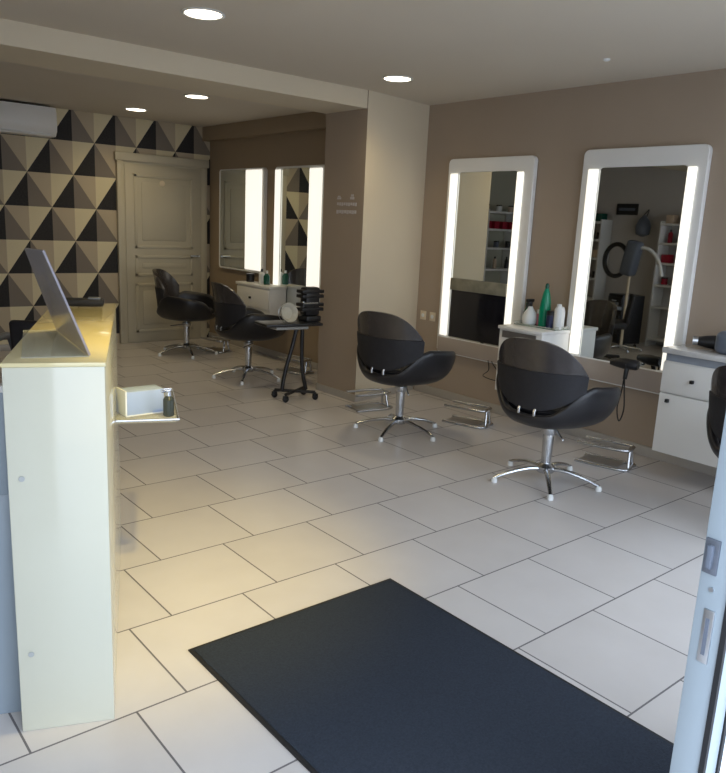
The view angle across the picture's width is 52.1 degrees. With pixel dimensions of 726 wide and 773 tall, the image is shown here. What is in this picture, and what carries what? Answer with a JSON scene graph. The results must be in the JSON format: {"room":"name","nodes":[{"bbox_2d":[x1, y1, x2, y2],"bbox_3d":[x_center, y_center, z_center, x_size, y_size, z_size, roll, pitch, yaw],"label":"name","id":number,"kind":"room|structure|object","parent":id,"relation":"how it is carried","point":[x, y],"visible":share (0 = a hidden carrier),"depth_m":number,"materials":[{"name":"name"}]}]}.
{"room":"salon","nodes":[
{"label":"salon","id":0,"kind":"room"},
{"bbox_2d":[0,108,209,344],"bbox_3d":[-3.747,-1.628,7.701,5.460,2.528,0.100,-8,16,-39],"label":"wall","id":1,"kind":"structure","parent":0,"point":[58,193],"depth_m":8.03,"materials":[{"name":"paper"}]},
{"bbox_2d":[0,344,10,350],"bbox_3d":[-3.579,-0.443,8.076,1.850,0.070,0.015,-8,16,-39],"label":"baseboard","id":2,"kind":"structure","parent":1,"relation":"attached to","point":[4,347],"depth_m":7.88,"materials":[{"name":"tile"}]},
{"bbox_2d":[0,100,56,137],"bbox_3d":[-3.541,-2.681,7.391,0.900,0.294,0.215,-8,16,-39],"label":"air conditioner","id":3,"kind":"object","parent":1,"relation":"attached to","point":[17,118],"visible":1,"depth_m":7.43,"materials":[{"name":"white paint"}]},
{"bbox_2d":[0,100,49,106],"bbox_3d":[-3.539,-2.824,7.366,0.800,0.004,0.140,-8,16,-39],"label":"grille","id":4,"kind":"object","parent":3,"relation":"attached to","point":[1,101],"depth_m":7.37,"materials":[{"name":"black plastic"}]},
{"bbox_2d":[113,151,208,343],"bbox_3d":[-2.337,-1.601,8.768,1.150,2.150,0.110,-8,16,-39],"label":"door","id":5,"kind":"structure","parent":1,"relation":"in","point":[161,201],"depth_m":8.70,"materials":[{"name":"paint"}]},
{"bbox_2d":[0,18,367,113],"bbox_3d":[-1.889,-2.092,4.636,4.555,0.136,0.540,-8,16,-39],"label":"ceiling beam","id":6,"kind":"structure","parent":0,"point":[20,42],"depth_m":4.91,"materials":[{"name":"beige paint"}]},
{"bbox_2d":[210,130,325,362],"bbox_3d":[-0.778,-1.580,8.127,0.360,2.528,3.060,-8,16,-39],"label":"wall","id":7,"kind":"structure","parent":0,"point":[270,152],"depth_m":8.15,"materials":[{"name":"brown paint"}]},
{"bbox_2d":[219,167,267,272],"bbox_3d":[-1.392,-1.900,8.492,0.059,1.140,0.990,-8,16,-39],"label":"mirror","id":8,"kind":"object","parent":7,"relation":"attached to","point":[243,191],"visible":0.96,"depth_m":8.43,"materials":[{"name":"white paint"}]},
{"bbox_2d":[220,169,245,268],"bbox_3d":[-1.497,-1.940,8.626,0.034,1.108,0.598,-8,16,-39],"label":"mirror glass","id":9,"kind":"object","parent":8,"relation":"attached to","point":[232,181],"depth_m":8.61,"materials":[{"name":"silver metal"}]},
{"bbox_2d":[236,281,286,315],"bbox_3d":[-1.130,-0.884,8.122,0.237,0.480,0.690,-8,16,-39],"label":"drawer cabinet","id":10,"kind":"object","parent":7,"relation":"attached to","point":[268,299],"visible":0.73,"depth_m":7.90,"materials":[{"name":"white paint"}]},
{"bbox_2d":[236,281,286,289],"bbox_3d":[-1.115,-1.105,8.078,0.223,0.030,0.690,-8,16,-39],"label":"countertop","id":11,"kind":"structure","parent":10,"relation":"on","point":[254,284],"depth_m":7.93,"materials":[{"name":"white paint"}]},
{"bbox_2d":[246,273,254,281],"bbox_3d":[-1.253,-1.213,8.260,0.092,0.091,0.092,-8,16,-39],"label":"jar","id":12,"kind":"object","parent":11,"relation":"on","point":[249,276],"visible":1,"depth_m":8.22,"materials":[{"name":"black plastic"}]},
{"bbox_2d":[259,269,264,283],"bbox_3d":[-1.095,-1.193,8.038,0.066,0.161,0.065,-8,16,-39],"label":"bottle","id":13,"kind":"object","parent":11,"relation":"on","point":[261,274],"visible":0.9,"depth_m":8.02,"materials":[{"name":"white plastic"}]},
{"bbox_2d":[263,270,269,284],"bbox_3d":[-1.032,-1.168,7.964,0.070,0.151,0.069,-8,16,-39],"label":"bottle","id":14,"kind":"object","parent":11,"relation":"on","point":[266,280],"visible":1,"depth_m":7.94,"materials":[{"name":"green plastic"}]},
{"bbox_2d":[209,332,317,369],"bbox_3d":[-0.980,-0.362,8.273,0.015,0.070,3.060,-8,16,-39],"label":"baseboard","id":15,"kind":"structure","parent":7,"relation":"attached to","point":[256,348],"depth_m":8.40,"materials":[{"name":"wood"}]},
{"bbox_2d":[202,112,325,141],"bbox_3d":[-0.900,-2.713,7.729,0.100,0.158,3.060,-8,16,-39],"label":"trim","id":16,"kind":"structure","parent":7,"relation":"attached to","point":[309,121],"depth_m":7.79,"materials":[{"name":"brown paint"}]},
{"bbox_2d":[273,165,324,315],"bbox_3d":[-0.668,-1.506,7.671,0.059,1.490,0.890,-8,16,-39],"label":"mirror","id":17,"kind":"object","parent":7,"relation":"attached to","point":[299,190],"visible":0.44,"depth_m":7.64,"materials":[{"name":"white paint"}]},
{"bbox_2d":[279,167,309,306],"bbox_3d":[-0.703,-1.544,7.719,0.034,1.398,0.518,-8,16,-39],"label":"mirror glass","id":18,"kind":"object","parent":17,"relation":"attached to","point":[294,182],"depth_m":7.70,"materials":[{"name":"silver metal"}]},
{"bbox_2d":[0,337,714,772],"bbox_3d":[-1.277,0.454,4.937,5.560,0.120,8.180,-8,16,-39],"label":"floor","id":19,"kind":"structure","parent":0,"point":[252,507],"depth_m":3.57,"materials":[{"name":"tile"}]},
{"bbox_2d":[0,320,36,376],"bbox_3d":[-2.043,-0.058,4.882,0.630,0.826,0.601,2,12,-5],"label":"office chair","id":20,"kind":"object","parent":19,"relation":"on","point":[19,329],"visible":0.13,"depth_m":4.52,"materials":[{"name":"black plastic"}]},
{"bbox_2d":[0,303,179,731],"bbox_3d":[-1.201,0.324,2.699,1.061,1.100,1.404,-1,13,-17],"label":"reception desk","id":21,"kind":"object","parent":19,"relation":"on","point":[60,499],"visible":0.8,"depth_m":2.11,"materials":[{"name":"white laminate"}]},
{"bbox_2d":[24,248,90,355],"bbox_3d":[-0.961,-0.272,2.210,0.175,0.292,0.542,-5,15,-31],"label":"screen","id":22,"kind":"object","parent":21,"relation":"on","point":[63,319],"visible":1,"depth_m":2.12,"materials":[{"name":"grey"}]},
{"bbox_2d":[0,303,116,367],"bbox_3d":[-1.024,-0.210,2.627,0.261,0.012,1.400,-1,13,-17],"label":"countertop","id":23,"kind":"structure","parent":21,"relation":"on","point":[42,345],"depth_m":2.26,"materials":[{"name":"white laminate"}]},
{"bbox_2d":[65,297,103,306],"bbox_3d":[-1.222,-0.364,3.171,0.220,0.035,0.080,-1,13,-17],"label":"card terminal","id":24,"kind":"object","parent":21,"relation":"on","point":[90,301],"visible":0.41,"depth_m":3.15,"materials":[{"name":"plastic"}]},
{"bbox_2d":[116,384,163,416],"bbox_3d":[-0.912,0.054,3.053,0.172,0.105,0.098,-8,16,-39],"label":"box","id":25,"kind":"object","parent":21,"relation":"on","point":[147,399],"visible":0.9,"depth_m":3.02,"materials":[{"name":"white cardboard"}]},
{"bbox_2d":[161,389,173,416],"bbox_3d":[-0.793,0.066,3.011,0.054,0.110,0.043,-8,16,-39],"label":"pump bottle","id":26,"kind":"object","parent":21,"relation":"on","point":[168,400],"visible":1,"depth_m":3.00,"materials":[{"name":"clear glass"}]},
{"bbox_2d":[152,269,217,358],"bbox_3d":[-1.946,-0.815,8.153,0.689,0.915,0.728,5,13,9],"label":"chair","id":27,"kind":"object","parent":19,"relation":"on","point":[188,307],"visible":0.98,"depth_m":7.95,"materials":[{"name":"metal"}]},
{"bbox_2d":[199,336,231,353],"bbox_3d":[-1.677,-0.479,8.476,0.362,0.145,0.224,13,16,39],"label":"footrest","id":28,"kind":"object","parent":19,"relation":"on","point":[224,340],"visible":0.95,"depth_m":8.43,"materials":[{"name":"silver metal"}]},
{"bbox_2d":[211,282,285,384],"bbox_3d":[-1.099,-0.533,7.055,0.689,0.915,0.728,-4,14,-26],"label":"chair","id":29,"kind":"object","parent":19,"relation":"on","point":[234,320],"visible":0.98,"depth_m":6.77,"materials":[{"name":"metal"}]},
{"bbox_2d":[254,320,322,402],"bbox_3d":[-0.637,-0.216,6.287,0.520,0.666,0.260,-5,15,-31],"label":"trolley","id":30,"kind":"object","parent":19,"relation":"on","point":[296,325],"visible":0.98,"depth_m":6.27,"materials":[{"name":"black plastic"}]},
{"bbox_2d":[278,302,297,322],"bbox_3d":[-0.618,-0.610,6.135,0.170,0.170,0.084,-8,16,-39],"label":"glass bowl","id":31,"kind":"object","parent":30,"relation":"on","point":[289,312],"visible":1,"depth_m":6.15,"materials":[{"name":"beige"}]},
{"bbox_2d":[254,320,322,327],"bbox_3d":[-0.622,-0.529,6.218,0.520,0.025,0.260,-5,15,-31],"label":"tray","id":32,"kind":"object","parent":30,"relation":"on","point":[266,323],"depth_m":6.14,"materials":[{"name":"black plastic"}]},
{"bbox_2d":[271,326,307,329],"bbox_3d":[-0.624,-0.500,6.224,0.300,0.030,0.160,-5,15,-31],"label":"tray","id":33,"kind":"object","parent":30,"relation":"on","point":[305,327],"depth_m":6.15,"materials":[{"name":"grey plastic"}]},
{"bbox_2d":[296,286,323,321],"bbox_3d":[-0.452,-0.699,6.291,0.220,0.290,0.140,-8,16,-39],"label":"rollers","id":34,"kind":"object","parent":30,"relation":"on","point":[309,308],"visible":0.99,"depth_m":6.24,"materials":[{"name":"black plastic"}]},
{"bbox_2d":[276,355,313,374],"bbox_3d":[-0.679,-0.221,7.519,0.362,0.145,0.224,13,16,39],"label":"footrest","id":35,"kind":"object","parent":19,"relation":"on","point":[293,370],"visible":0.79,"depth_m":7.47,"materials":[{"name":"silver metal"}]},
{"bbox_2d":[345,388,392,412],"bbox_3d":[0.063,0.109,6.178,0.362,0.145,0.224,-4,14,-29],"label":"footrest","id":36,"kind":"object","parent":19,"relation":"on","point":[371,406],"visible":1,"depth_m":6.18,"materials":[{"name":"silver metal"}]},
{"bbox_2d":[353,311,455,441],"bbox_3d":[0.287,-0.112,5.438,0.728,0.915,0.689,10,14,30],"label":"chair","id":37,"kind":"object","parent":19,"relation":"on","point":[390,351],"visible":1,"depth_m":5.16,"materials":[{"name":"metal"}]},
{"bbox_2d":[367,365,407,373],"bbox_3d":[0.303,-0.145,5.465,0.541,0.065,0.529,12,16,37],"label":"seat cushion","id":38,"kind":"object","parent":37,"relation":"on","point":[404,370],"depth_m":5.23,"materials":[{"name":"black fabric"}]},
{"bbox_2d":[188,578,673,772],"bbox_3d":[0.188,1.013,2.406,0.955,0.010,1.375,-8,16,-39],"label":"door mat","id":39,"kind":"object","parent":19,"relation":"on","point":[379,677],"visible":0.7,"depth_m":2.40,"materials":[{"name":"rubber"}]},
{"bbox_2d":[442,400,492,428],"bbox_3d":[0.832,0.220,5.840,0.362,0.145,0.224,10,14,31],"label":"footrest","id":40,"kind":"object","parent":19,"relation":"on","point":[457,420],"visible":1,"depth_m":5.82,"materials":[{"name":"silver metal"}]},
{"bbox_2d":[491,337,620,500],"bbox_3d":[1.143,0.140,4.477,0.728,0.915,0.694,10,15,31],"label":"chair","id":41,"kind":"object","parent":19,"relation":"on","point":[540,384],"visible":1,"depth_m":4.21,"materials":[{"name":"black leather"}]},
{"bbox_2d":[508,401,565,414],"bbox_3d":[1.158,0.108,4.502,0.541,0.065,0.529,14,16,41],"label":"seat cushion","id":42,"kind":"object","parent":41,"relation":"on","point":[561,410],"depth_m":4.28,"materials":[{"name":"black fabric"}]},
{"bbox_2d":[574,435,635,471],"bbox_3d":[1.633,0.448,4.975,0.362,0.145,0.224,12,15,35],"label":"footrest","id":43,"kind":"object","parent":19,"relation":"on","point":[605,462],"visible":1,"depth_m":4.96,"materials":[{"name":"silver metal"}]},
{"bbox_2d":[706,365,725,457],"bbox_3d":[2.085,0.338,3.781,0.689,0.915,0.728,-2,13,-21],"label":"chair","id":44,"kind":"object","parent":19,"relation":"on","point":[715,418],"visible":0.89,"depth_m":3.74,"materials":[{"name":"leather"}]},
{"bbox_2d":[0,0,725,126],"bbox_3d":[-1.154,-2.120,4.372,5.560,0.100,8.180,-8,16,-39],"label":"ceiling","id":45,"kind":"structure","parent":0,"point":[452,51],"depth_m":4.30,"materials":[{"name":"paint"}]},
{"bbox_2d":[124,107,147,111],"bbox_3d":[-2.314,-2.822,7.567,0.230,0.008,0.230,-8,16,-39],"label":"recessed light","id":46,"kind":"object","parent":45,"relation":"in","point":[127,108],"visible":1,"depth_m":7.53,"materials":[{"name":"white plastic"}]},
{"bbox_2d":[127,108,144,110],"bbox_3d":[-2.314,-2.821,7.567,0.190,0.007,0.190,-8,16,-39],"label":"diffuser","id":47,"kind":"object","parent":46,"relation":"attached to","point":[131,109],"depth_m":7.53,"materials":[{"name":"beige plastic"}]},
{"bbox_2d":[183,94,209,98],"bbox_3d":[-1.469,-2.560,6.560,0.230,0.008,0.230,-8,16,-39],"label":"recessed light","id":48,"kind":"object","parent":45,"relation":"in","point":[194,96],"visible":1,"depth_m":6.53,"materials":[{"name":"white plastic"}]},
{"bbox_2d":[186,95,207,98],"bbox_3d":[-1.469,-2.560,6.560,0.190,0.007,0.190,-8,16,-39],"label":"diffuser","id":49,"kind":"object","parent":48,"relation":"attached to","point":[188,96],"depth_m":6.55,"materials":[{"name":"beige plastic"}]},
{"bbox_2d":[181,7,225,19],"bbox_3d":[-0.831,-1.938,3.864,0.230,0.008,0.230,-8,16,-39],"label":"recessed light","id":50,"kind":"object","parent":45,"relation":"in","point":[201,13],"visible":1,"depth_m":3.84,"materials":[{"name":"white plastic"}]},
{"bbox_2d":[185,9,221,18],"bbox_3d":[-0.831,-1.937,3.864,0.190,0.007,0.190,-8,16,-39],"label":"diffuser","id":51,"kind":"object","parent":50,"relation":"attached to","point":[193,13],"depth_m":3.85,"materials":[{"name":"beige plastic"}]},
{"bbox_2d":[382,75,412,81],"bbox_3d":[0.247,-2.208,5.328,0.230,0.008,0.230,-8,16,-39],"label":"recessed light","id":52,"kind":"object","parent":45,"relation":"in","point":[392,78],"visible":1,"depth_m":5.30,"materials":[{"name":"white plastic"}]},
{"bbox_2d":[384,77,409,81],"bbox_3d":[0.247,-2.207,5.328,0.190,0.007,0.190,-8,16,-39],"label":"diffuser","id":53,"kind":"object","parent":52,"relation":"attached to","point":[392,79],"depth_m":5.33,"materials":[{"name":"beige plastic"}]},
{"bbox_2d":[413,68,725,446],"bbox_3d":[1.893,-0.808,5.193,0.100,2.528,5.020,-8,16,-39],"label":"wall","id":54,"kind":"structure","parent":0,"point":[557,127],"depth_m":5.47,"materials":[{"name":"beige paint"}]},
{"bbox_2d":[336,194,356,213],"bbox_3d":[-0.138,-1.523,6.199,0.003,0.158,0.265,-8,16,-39],"label":"wall decal","id":55,"kind":"object","parent":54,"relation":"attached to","point":[352,195],"depth_m":6.20,"materials":[{"name":"grey plastic"}]},
{"bbox_2d":[316,383,412,401],"bbox_3d":[0.064,0.010,6.830,0.820,0.060,0.567,-8,16,-39],"label":"baseboard","id":56,"kind":"structure","parent":54,"relation":"attached to","point":[351,397],"depth_m":6.56,"materials":[{"name":"tile"}]},
{"bbox_2d":[317,90,429,394],"bbox_3d":[0.122,-1.196,6.577,0.805,2.528,0.550,-8,16,-39],"label":"pillar","id":57,"kind":"structure","parent":54,"relation":"attached to","point":[377,153],"depth_m":6.32,"materials":[{"name":"beige paint"}]},
{"bbox_2d":[420,310,425,319],"bbox_3d":[0.548,-0.651,6.773,0.010,0.080,0.072,-8,16,-39],"label":"wall socket","id":58,"kind":"object","parent":54,"relation":"attached to","point":[422,313],"visible":1,"depth_m":6.77,"materials":[{"name":"beige plastic"}]},
{"bbox_2d":[429,312,435,321],"bbox_3d":[0.625,-0.628,6.684,0.010,0.080,0.072,-8,16,-39],"label":"wall socket","id":59,"kind":"object","parent":54,"relation":"attached to","point":[432,314],"visible":1,"depth_m":6.68,"materials":[{"name":"beige plastic"}]},
{"bbox_2d":[437,155,537,363],"bbox_3d":[0.990,-1.035,6.132,0.059,1.645,0.900,-8,16,-39],"label":"mirror","id":60,"kind":"object","parent":54,"relation":"attached to","point":[490,204],"visible":0.81,"depth_m":6.10,"materials":[{"name":"white paint"}]},
{"bbox_2d":[448,171,516,346],"bbox_3d":[0.985,-1.056,6.146,0.034,1.388,0.623,-8,16,-39],"label":"mirror glass","id":61,"kind":"object","parent":60,"relation":"attached to","point":[484,202],"depth_m":6.13,"materials":[{"name":"silver metal"}]},
{"bbox_2d":[483,361,496,380],"bbox_3d":[1.073,-0.131,6.145,0.006,0.161,0.207,-8,16,-39],"label":"power cord","id":62,"kind":"object","parent":60,"relation":"hanging from","point":[488,361],"visible":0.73,"depth_m":6.17,"materials":[{"name":"black plastic"}]},
{"bbox_2d":[495,324,569,389],"bbox_3d":[1.264,-0.199,5.614,0.367,0.500,0.408,-8,16,-39],"label":"cabinet","id":63,"kind":"object","parent":54,"relation":"attached to","point":[560,338],"visible":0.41,"depth_m":5.48,"materials":[{"name":"white paint"}]},
{"bbox_2d":[498,324,569,335],"bbox_3d":[1.282,-0.431,5.569,0.348,0.025,0.408,-8,16,-39],"label":"countertop","id":64,"kind":"structure","parent":63,"relation":"on","point":[514,327],"depth_m":5.46,"materials":[{"name":"white paint"}]},
{"bbox_2d":[514,323,568,330],"bbox_3d":[1.347,-0.465,5.621,0.165,0.025,0.385,-8,16,-39],"label":"tray","id":65,"kind":"object","parent":64,"relation":"on","point":[535,325],"visible":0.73,"depth_m":5.59,"materials":[{"name":"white plastic"}]},
{"bbox_2d":[522,299,536,324],"bbox_3d":[1.276,-0.571,5.667,0.112,0.196,0.111,-8,16,-39],"label":"spray bottle","id":66,"kind":"object","parent":65,"relation":"on","point":[529,317],"visible":1,"depth_m":5.64,"materials":[{"name":"white plastic"}]},
{"bbox_2d":[538,283,550,326],"bbox_3d":[1.371,-0.612,5.576,0.085,0.325,0.084,-8,16,-39],"label":"bottle","id":67,"kind":"object","parent":65,"relation":"on","point":[545,304],"visible":0.91,"depth_m":5.55,"materials":[{"name":"green plastic"}]},
{"bbox_2d":[545,310,553,328],"bbox_3d":[1.397,-0.498,5.515,0.076,0.131,0.076,-8,16,-39],"label":"jar","id":68,"kind":"object","parent":65,"relation":"on","point":[550,313],"visible":0.86,"depth_m":5.49,"materials":[{"name":"blue plastic"}]},
{"bbox_2d":[553,304,562,329],"bbox_3d":[1.437,-0.514,5.464,0.063,0.187,0.062,-8,16,-39],"label":"bottle","id":69,"kind":"object","parent":65,"relation":"on","point":[558,313],"visible":1,"depth_m":5.44,"materials":[{"name":"white plastic"}]},
{"bbox_2d":[561,307,564,328],"bbox_3d":[1.464,-0.518,5.533,0.076,0.168,0.075,-8,16,-39],"label":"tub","id":70,"kind":"object","parent":65,"relation":"on","point":[563,318],"visible":0.25,"depth_m":5.51,"materials":[{"name":"white plastic"}]},
{"bbox_2d":[414,385,716,476],"bbox_3d":[1.889,0.425,5.303,0.018,0.075,4.410,-8,16,-39],"label":"baseboard","id":71,"kind":"structure","parent":54,"relation":"attached to","point":[640,449],"depth_m":5.45,"materials":[{"name":"tile"}]},
{"bbox_2d":[566,144,712,393],"bbox_3d":[1.841,-0.805,5.129,0.059,1.625,0.910,-8,16,-39],"label":"mirror","id":72,"kind":"object","parent":54,"relation":"attached to","point":[641,211],"visible":0.8,"depth_m":5.08,"materials":[{"name":"white paint"}]},
{"bbox_2d":[610,358,639,378],"bbox_3d":[1.810,-0.132,5.091,0.191,0.141,0.199,13,16,39],"label":"tool","id":73,"kind":"object","parent":72,"relation":"hanging from","point":[631,364],"visible":0.95,"depth_m":5.01,"materials":[{"name":"black plastic"}]},
{"bbox_2d":[616,365,625,420],"bbox_3d":[1.750,0.046,5.013,0.009,0.395,0.060,-8,16,-39],"label":"power cord","id":74,"kind":"object","parent":73,"relation":"hanging from","point":[623,383],"visible":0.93,"depth_m":5.01,"materials":[{"name":"black plastic"}]},
{"bbox_2d":[580,165,687,369],"bbox_3d":[1.852,-0.821,5.125,0.034,1.338,0.643,-8,16,-39],"label":"mirror glass","id":75,"kind":"object","parent":72,"relation":"attached to","point":[637,211],"depth_m":5.10,"materials":[{"name":"silver metal"}]},
{"bbox_2d":[652,343,725,467],"bbox_3d":[2.277,0.150,4.492,0.382,0.675,0.892,-8,16,-39],"label":"cabinet","id":76,"kind":"object","parent":54,"relation":"attached to","point":[680,431],"visible":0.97,"depth_m":4.57,"materials":[{"name":"white paint"}]},
{"bbox_2d":[662,343,725,362],"bbox_3d":[2.295,-0.163,4.426,0.373,0.035,0.892,-8,16,-39],"label":"countertop","id":77,"kind":"structure","parent":76,"relation":"on","point":[688,350],"depth_m":4.54,"materials":[{"name":"white laminate"}]},
{"bbox_2d":[692,335,715,349],"bbox_3d":[2.158,-0.267,4.582,0.226,0.088,0.177,8,13,21],"label":"hair dryer","id":78,"kind":"object","parent":77,"relation":"on","point":[703,341],"visible":0.75,"depth_m":4.61,"materials":[{"name":"black plastic"}]},
{"bbox_2d":[715,331,725,354],"bbox_3d":[2.225,-0.255,4.415,0.150,0.145,0.220,-8,16,-39],"label":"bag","id":79,"kind":"object","parent":77,"relation":"on","point":[720,343],"visible":1,"depth_m":4.42,"materials":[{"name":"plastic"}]},
{"bbox_2d":[666,353,725,368],"bbox_3d":[2.311,-0.123,4.449,0.328,0.050,0.870,-8,16,-39],"label":"open shelf","id":80,"kind":"object","parent":76,"relation":"attached to","point":[695,362],"depth_m":4.54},
{"bbox_3d":[1.336,-0.058,1.659,5.360,2.528,0.100,-8,16,-39],"label":"wall","id":81,"kind":"structure","parent":0,"visible":0},
{"bbox_2d":[669,413,725,772],"bbox_3d":[0.970,0.083,1.446,0.990,2.300,0.062,-6,15,-36],"label":"entrance door","id":82,"kind":"structure","parent":81,"relation":"in","point":[699,746],"depth_m":1.23,"materials":[{"name":"metal"}]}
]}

